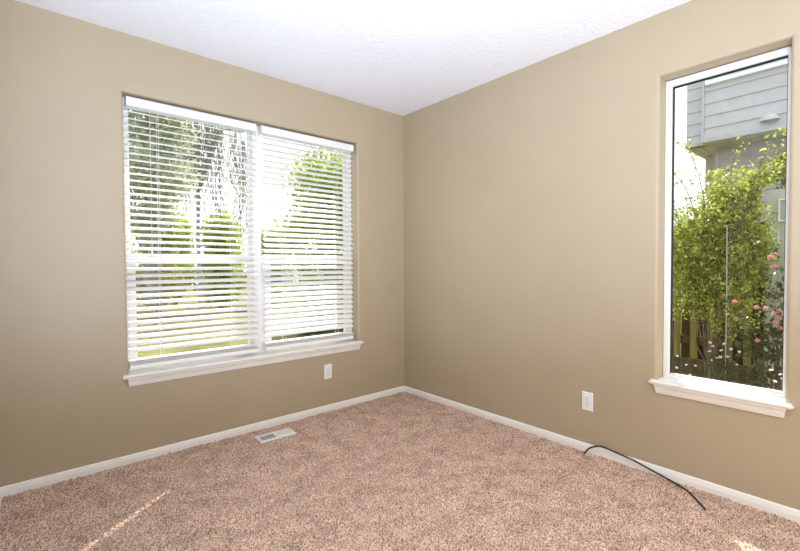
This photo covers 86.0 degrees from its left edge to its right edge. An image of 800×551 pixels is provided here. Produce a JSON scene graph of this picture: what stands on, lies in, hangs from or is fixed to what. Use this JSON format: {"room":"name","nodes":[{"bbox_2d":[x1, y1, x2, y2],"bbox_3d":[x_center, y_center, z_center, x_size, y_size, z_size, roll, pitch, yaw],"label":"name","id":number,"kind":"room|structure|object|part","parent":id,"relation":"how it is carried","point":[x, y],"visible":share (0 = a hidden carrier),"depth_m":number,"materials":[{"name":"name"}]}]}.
{"room":"empty bedroom","nodes":[
{"label":"empty bedroom","id":0,"kind":"room"},
{"bbox_2d":[0,0,403,486],"bbox_3d":[-1.080,-0.138,2.953,2.800,2.800,0.170,-2,2,-41],"label":"wall","id":1,"kind":"structure","parent":0,"point":[66,403],"depth_m":2.36,"materials":[{"name":"beige paint"}]},
{"bbox_2d":[0,386,403,496],"bbox_3d":[-0.959,1.042,2.962,2.652,0.062,0.011,-2,2,-41],"label":"baseboard","id":2,"kind":"structure","parent":1,"relation":"attached to","point":[12,489],"depth_m":2.60,"materials":[{"name":"white paint"}]},
{"bbox_2d":[122,97,363,386],"bbox_3d":[-0.992,-0.218,3.006,1.669,1.668,0.198,-2,2,-41],"label":"window","id":3,"kind":"structure","parent":1,"relation":"in","point":[141,376],"depth_m":3.01,"materials":[{"name":"white paint"}]},
{"bbox_3d":[-1.343,-0.557,2.788,0.758,0.932,0.024,-2,2,-41],"label":"sash","id":4,"kind":"part","parent":3,"relation":"part of","materials":[{"name":"white plastic"}]},
{"bbox_3d":[-1.335,-0.241,2.788,0.802,1.607,0.076,-2,2,-41],"label":"frame","id":5,"kind":"part","parent":3,"relation":"part of","materials":[{"name":"white plastic"}]},
{"bbox_2d":[123,96,258,369],"bbox_3d":[-1.285,-0.246,2.719,0.772,1.569,0.062,-2,2,-41],"label":"blind","id":6,"kind":"object","parent":3,"relation":"attached to","point":[133,103],"visible":0.99,"depth_m":2.68,"materials":[{"name":"white plastic"}]},
{"bbox_3d":[-1.466,-0.562,2.522,0.003,0.828,0.004,0,1,4],"label":"pull cord","id":7,"kind":"part","parent":6,"relation":"part of","materials":[{"name":"white fabric"}]},
{"bbox_3d":[-1.450,-0.230,2.582,0.002,1.494,0.050,-2,2,-41],"label":"ladder cord","id":8,"kind":"part","parent":6,"relation":"part of","materials":[{"name":"white fabric"}]},
{"bbox_3d":[-1.284,0.525,2.742,0.768,0.026,0.050,-2,2,-41],"label":"rail","id":9,"kind":"part","parent":6,"relation":"part of","materials":[{"name":"white plastic"}]},
{"bbox_3d":[-1.125,-0.239,2.865,0.002,1.494,0.050,-2,2,-41],"label":"ladder cord","id":10,"kind":"part","parent":6,"relation":"part of","materials":[{"name":"white fabric"}]},
{"bbox_3d":[-1.061,-0.581,2.873,0.003,0.810,0.004,0,1,4],"label":"pull cord","id":11,"kind":"part","parent":6,"relation":"part of","materials":[{"name":"white fabric"}]},
{"bbox_3d":[-1.322,0.203,2.787,0.758,0.664,0.027,-2,2,-41],"label":"sash","id":12,"kind":"part","parent":3,"relation":"part of","materials":[{"name":"white plastic"}]},
{"bbox_3d":[-0.966,0.560,2.999,1.669,0.021,0.130,-2,2,-41],"label":"sill","id":13,"kind":"part","parent":3,"relation":"part of","materials":[{"name":"white paint"}]},
{"bbox_3d":[-0.737,-0.573,3.313,0.758,0.932,0.024,-2,2,-41],"label":"sash","id":14,"kind":"part","parent":3,"relation":"part of","materials":[{"name":"white plastic"}]},
{"bbox_3d":[-0.729,-0.257,3.314,0.802,1.607,0.076,-2,2,-41],"label":"frame","id":15,"kind":"part","parent":3,"relation":"part of","materials":[{"name":"white plastic"}]},
{"bbox_3d":[-0.716,0.187,3.312,0.758,0.664,0.027,-2,2,-41],"label":"sash","id":16,"kind":"part","parent":3,"relation":"part of","materials":[{"name":"white plastic"}]},
{"bbox_2d":[258,125,353,350],"bbox_3d":[-0.679,-0.262,3.244,0.766,1.569,0.062,-2,2,-41],"label":"blind","id":17,"kind":"object","parent":3,"relation":"attached to","point":[263,130],"visible":1,"depth_m":3.22,"materials":[{"name":"white plastic"}]},
{"bbox_3d":[-0.848,-0.573,3.058,0.003,0.838,0.004,0,1,4],"label":"pull cord","id":18,"kind":"part","parent":17,"relation":"part of","materials":[{"name":"white fabric"}]},
{"bbox_3d":[-0.846,-0.246,3.107,0.002,1.494,0.050,-2,2,-41],"label":"ladder cord","id":19,"kind":"part","parent":17,"relation":"part of","materials":[{"name":"white fabric"}]},
{"bbox_3d":[-0.674,0.509,3.272,0.746,0.026,0.050,-2,2,-41],"label":"rail","id":20,"kind":"part","parent":17,"relation":"part of","materials":[{"name":"white plastic"}]},
{"bbox_3d":[-0.507,-0.255,3.401,0.002,1.494,0.050,-2,2,-41],"label":"ladder cord","id":21,"kind":"part","parent":17,"relation":"part of","materials":[{"name":"white fabric"}]},
{"bbox_3d":[-0.434,-0.543,3.418,0.003,0.920,0.004,0,1,4],"label":"pull cord","id":22,"kind":"part","parent":17,"relation":"part of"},
{"bbox_2d":[324,364,331,378],"bbox_3d":[-0.554,0.742,3.309,0.067,0.112,0.009,-2,2,-41],"label":"wall outlet","id":23,"kind":"object","parent":1,"relation":"attached to","point":[327,368],"visible":1,"depth_m":3.31,"materials":[{"name":"white plastic"}]},
{"bbox_2d":[16,0,690,115],"bbox_3d":[-0.182,-1.379,0.812,4.200,0.100,4.200,-2,2,-41],"label":"ceiling","id":24,"kind":"structure","parent":0,"point":[400,57],"depth_m":2.42,"materials":[{"name":"white paint"}]},
{"bbox_2d":[0,391,799,550],"bbox_3d":[-0.168,1.111,0.874,4.202,0.018,4.197,-2,2,-41],"label":"floor","id":25,"kind":"structure","parent":0,"point":[402,471],"depth_m":2.06,"materials":[{"name":"beige carpet"}]},
{"bbox_2d":[255,428,295,442],"bbox_3d":[-0.824,1.058,2.841,0.244,0.011,0.118,-1,2,-39],"label":"floor vent","id":26,"kind":"object","parent":25,"relation":"in","point":[286,432],"visible":1,"depth_m":2.83,"materials":[{"name":"white metal"}]},
{"bbox_2d":[584,445,709,513],"bbox_3d":[1.298,1.035,2.266,0.140,0.084,0.711,-1,2,-24],"label":"coaxial cable","id":27,"kind":"object","parent":25,"relation":"on","point":[677,484],"visible":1,"depth_m":2.27,"materials":[{"name":"black rubber"}]},
{"bbox_2d":[403,0,799,509],"bbox_3d":[1.419,-0.135,2.340,0.170,2.800,4.370,-2,2,-41],"label":"wall","id":28,"kind":"structure","parent":0,"point":[534,194],"depth_m":2.57,"materials":[{"name":"beige paint"}]},
{"bbox_2d":[582,391,592,411],"bbox_3d":[1.123,0.755,2.571,0.009,0.112,0.067,-2,2,-41],"label":"wall outlet","id":29,"kind":"object","parent":28,"relation":"attached to","point":[587,397],"visible":1,"depth_m":2.57,"materials":[{"name":"white plastic"}]},
{"bbox_2d":[404,386,799,523],"bbox_3d":[1.411,1.049,2.246,0.011,0.062,4.200,-2,2,-41],"label":"baseboard","id":30,"kind":"structure","parent":28,"relation":"attached to","point":[792,514],"depth_m":2.36,"materials":[{"name":"white paint"}]},
{"bbox_2d":[648,46,793,417],"bbox_3d":[1.576,-0.206,2.111,0.170,1.664,0.576,-2,2,-41],"label":"window","id":31,"kind":"structure","parent":28,"relation":"in","point":[766,401],"depth_m":2.15,"materials":[{"name":"white paint"}]},
{"bbox_3d":[1.562,0.570,2.116,0.125,0.021,0.576,-2,2,-41],"label":"sill","id":32,"kind":"part","parent":31,"relation":"part of","materials":[{"name":"white paint"}]},
{"label":"outside","id":33,"kind":"structure","parent":0,"visible":0},
{"bbox_2d":[136,284,697,357],"bbox_3d":[-9.092,1.277,15.893,30.000,0.400,29.830,-2,2,-41],"label":"ground","id":34,"kind":"structure","parent":33,"point":[245,341],"depth_m":9.49,"materials":[{"name":"green plant"}]},
{"bbox_2d":[130,226,139,266],"bbox_3d":[-9.732,-0.669,14.435,1.876,3.606,1.795,-2,2,-41],"label":"shrub","id":35,"kind":"object","parent":34,"relation":"on","point":[133,244],"visible":0.02,"depth_m":14.81,"materials":[{"name":"green plant"}]},
{"bbox_2d":[132,210,188,312],"bbox_3d":[-7.311,-0.487,13.048,1.746,3.566,1.755,-1,2,-23],"label":"shrub","id":36,"kind":"object","parent":34,"relation":"on","point":[174,226],"visible":0.19,"depth_m":12.85,"materials":[{"name":"green plant"}]},
{"bbox_2d":[128,109,210,332],"bbox_3d":[-5.181,-1.578,9.058,2.205,5.615,2.094,-2,2,-41],"label":"tree","id":37,"kind":"object","parent":34,"relation":"on","point":[130,114],"visible":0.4,"depth_m":8.85,"materials":[{"name":"green plant"}]},
{"bbox_2d":[167,212,197,304],"bbox_3d":[-8.184,-0.654,15.516,1.984,3.509,1.882,-2,2,-41],"label":"shrub","id":38,"kind":"object","parent":34,"relation":"on","point":[185,220],"visible":0.09,"depth_m":15.46,"materials":[{"name":"green plant"}]},
{"bbox_2d":[138,120,247,315],"bbox_3d":[-5.528,-1.854,11.667,2.955,6.040,1.293,-2,2,-41],"label":"weeping tree","id":39,"kind":"object","parent":34,"relation":"on","point":[207,129],"visible":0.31,"depth_m":11.75,"materials":[{"name":"grey plant"}]},
{"bbox_2d":[192,210,246,308],"bbox_3d":[-5.826,-0.487,14.074,1.871,3.515,1.979,-2,2,-41],"label":"shrub","id":40,"kind":"object","parent":34,"relation":"on","point":[227,211],"visible":0.41,"depth_m":13.73,"materials":[{"name":"green plant"}]},
{"bbox_2d":[202,219,246,300],"bbox_3d":[-6.909,-0.679,16.847,1.969,3.475,1.833,-2,2,-41],"label":"shrub","id":41,"kind":"object","parent":34,"relation":"on","point":[239,288],"visible":0.02,"depth_m":16.89,"materials":[{"name":"green plant"}]},
{"bbox_2d":[246,225,295,303],"bbox_3d":[-4.474,-0.297,15.293,1.795,3.371,1.842,-2,2,-41],"label":"shrub","id":42,"kind":"object","parent":34,"relation":"on","point":[277,226],"visible":0.17,"depth_m":15.03,"materials":[{"name":"green plant"}]},
{"bbox_2d":[270,144,342,322],"bbox_3d":[-1.355,-0.940,9.423,2.018,4.379,3.110,1,2,41],"label":"tree","id":43,"kind":"object","parent":34,"relation":"on","point":[320,151],"visible":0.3,"depth_m":8.86,"materials":[{"name":"green plant"}]},
{"bbox_2d":[295,309,343,337],"bbox_3d":[-1.336,0.948,7.378,0.919,0.828,0.842,0,1,-8],"label":"shrub","id":44,"kind":"object","parent":34,"relation":"on","point":[341,329],"visible":0.2,"depth_m":7.19,"materials":[{"name":"green plant"}]},
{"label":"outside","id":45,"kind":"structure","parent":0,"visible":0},
{"bbox_3d":[8.713,1.374,6.189,15.830,0.520,8.170,-2,2,-41],"label":"ground","id":46,"kind":"structure","parent":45,"visible":0},
{"bbox_2d":[672,355,696,375],"bbox_3d":[2.596,0.995,3.933,0.405,0.482,0.419,-2,2,-41],"label":"plant","id":47,"kind":"object","parent":46,"relation":"on","point":[690,374],"visible":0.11,"depth_m":3.91,"materials":[{"name":"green plant"}]},
{"bbox_2d":[672,222,765,387],"bbox_3d":[3.236,0.308,5.073,0.158,1.760,3.800,-2,2,-41],"label":"wooden fence","id":48,"kind":"object","parent":46,"relation":"on","point":[684,333],"visible":0.02,"depth_m":4.80,"materials":[{"name":"brown wood"}]},
{"bbox_3d":[3.253,0.738,5.097,0.078,0.090,3.800,-2,2,-41],"label":"rail","id":49,"kind":"part","parent":48,"relation":"part of","materials":[{"name":"brown wood"}]},
{"bbox_2d":[702,341,740,382],"bbox_3d":[2.623,0.882,3.504,0.287,0.699,0.299,0,1,1],"label":"plant","id":50,"kind":"object","parent":46,"relation":"on","point":[717,377],"visible":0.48,"depth_m":3.50,"materials":[{"name":"green plant"}]},
{"bbox_2d":[725,225,727,373],"bbox_3d":[2.759,0.392,3.627,0.007,1.630,0.011,-2,2,-41],"label":"stake","id":51,"kind":"object","parent":46,"relation":"on","point":[727,225],"visible":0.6,"depth_m":3.62,"materials":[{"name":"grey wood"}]},
{"bbox_2d":[673,127,786,377],"bbox_3d":[2.992,-0.051,4.044,1.284,2.536,0.872,1,2,45],"label":"leafy shrub","id":52,"kind":"object","parent":46,"relation":"on","point":[705,246],"visible":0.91,"depth_m":3.93,"materials":[{"name":"green plant"}]},
{"bbox_2d":[685,58,787,224],"bbox_3d":[6.169,-1.513,4.545,1.510,5.400,5.115,-2,2,-41],"label":"neighbor house","id":53,"kind":"structure","parent":46,"relation":"on","point":[748,104],"depth_m":5.67,"materials":[{"name":"paint"}]},
{"bbox_2d":[759,113,779,121],"bbox_3d":[4.569,-1.967,5.307,0.110,0.096,0.200,-2,2,-41],"label":"vent hood","id":54,"kind":"object","parent":53,"relation":"attached to","point":[763,117],"depth_m":5.30,"materials":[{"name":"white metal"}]},
{"bbox_2d":[721,232,783,390],"bbox_3d":[2.763,0.449,3.207,0.367,1.538,0.633,-1,2,-23],"label":"rose bush","id":55,"kind":"object","parent":46,"relation":"on","point":[774,332],"visible":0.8,"depth_m":3.16,"materials":[{"name":"green plant"}]},
{"bbox_2d":[761,146,785,188],"bbox_3d":[3.942,-0.064,3.987,0.359,2.553,1.020,-2,2,-41],"label":"leafy shrub","id":56,"kind":"object","parent":46,"relation":"on","point":[783,181],"visible":0.27,"depth_m":4.19,"materials":[{"name":"green plant"}]},
{"bbox_2d":[764,189,784,388],"bbox_3d":[3.769,0.184,3.748,0.108,1.970,0.894,-2,2,-41],"label":"gate","id":57,"kind":"object","parent":46,"relation":"on","point":[775,198],"visible":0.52,"depth_m":4.03,"materials":[{"name":"grey wood"}]},
{"bbox_3d":[3.498,0.173,4.037,0.078,0.064,0.064,-2,2,-41],"label":"knob","id":58,"kind":"part","parent":57,"relation":"part of","materials":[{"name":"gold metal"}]},
{"bbox_3d":[3.613,-0.605,3.928,0.015,0.210,0.225,-2,2,-41],"label":"opening frame","id":59,"kind":"part","parent":57,"relation":"part of","materials":[{"name":"white wood"}]},
{"bbox_3d":[3.616,-0.605,3.931,0.005,0.182,0.197,-2,2,-41],"label":"opening pane","id":60,"kind":"part","parent":57,"relation":"part of","materials":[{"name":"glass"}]},
{"bbox_2d":[768,369,781,389],"bbox_3d":[2.463,0.938,2.799,0.298,0.647,0.278,-2,2,-41],"label":"plant","id":61,"kind":"object","parent":46,"relation":"on","point":[768,369],"visible":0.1,"depth_m":2.81,"materials":[{"name":"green plant"}]}
]}

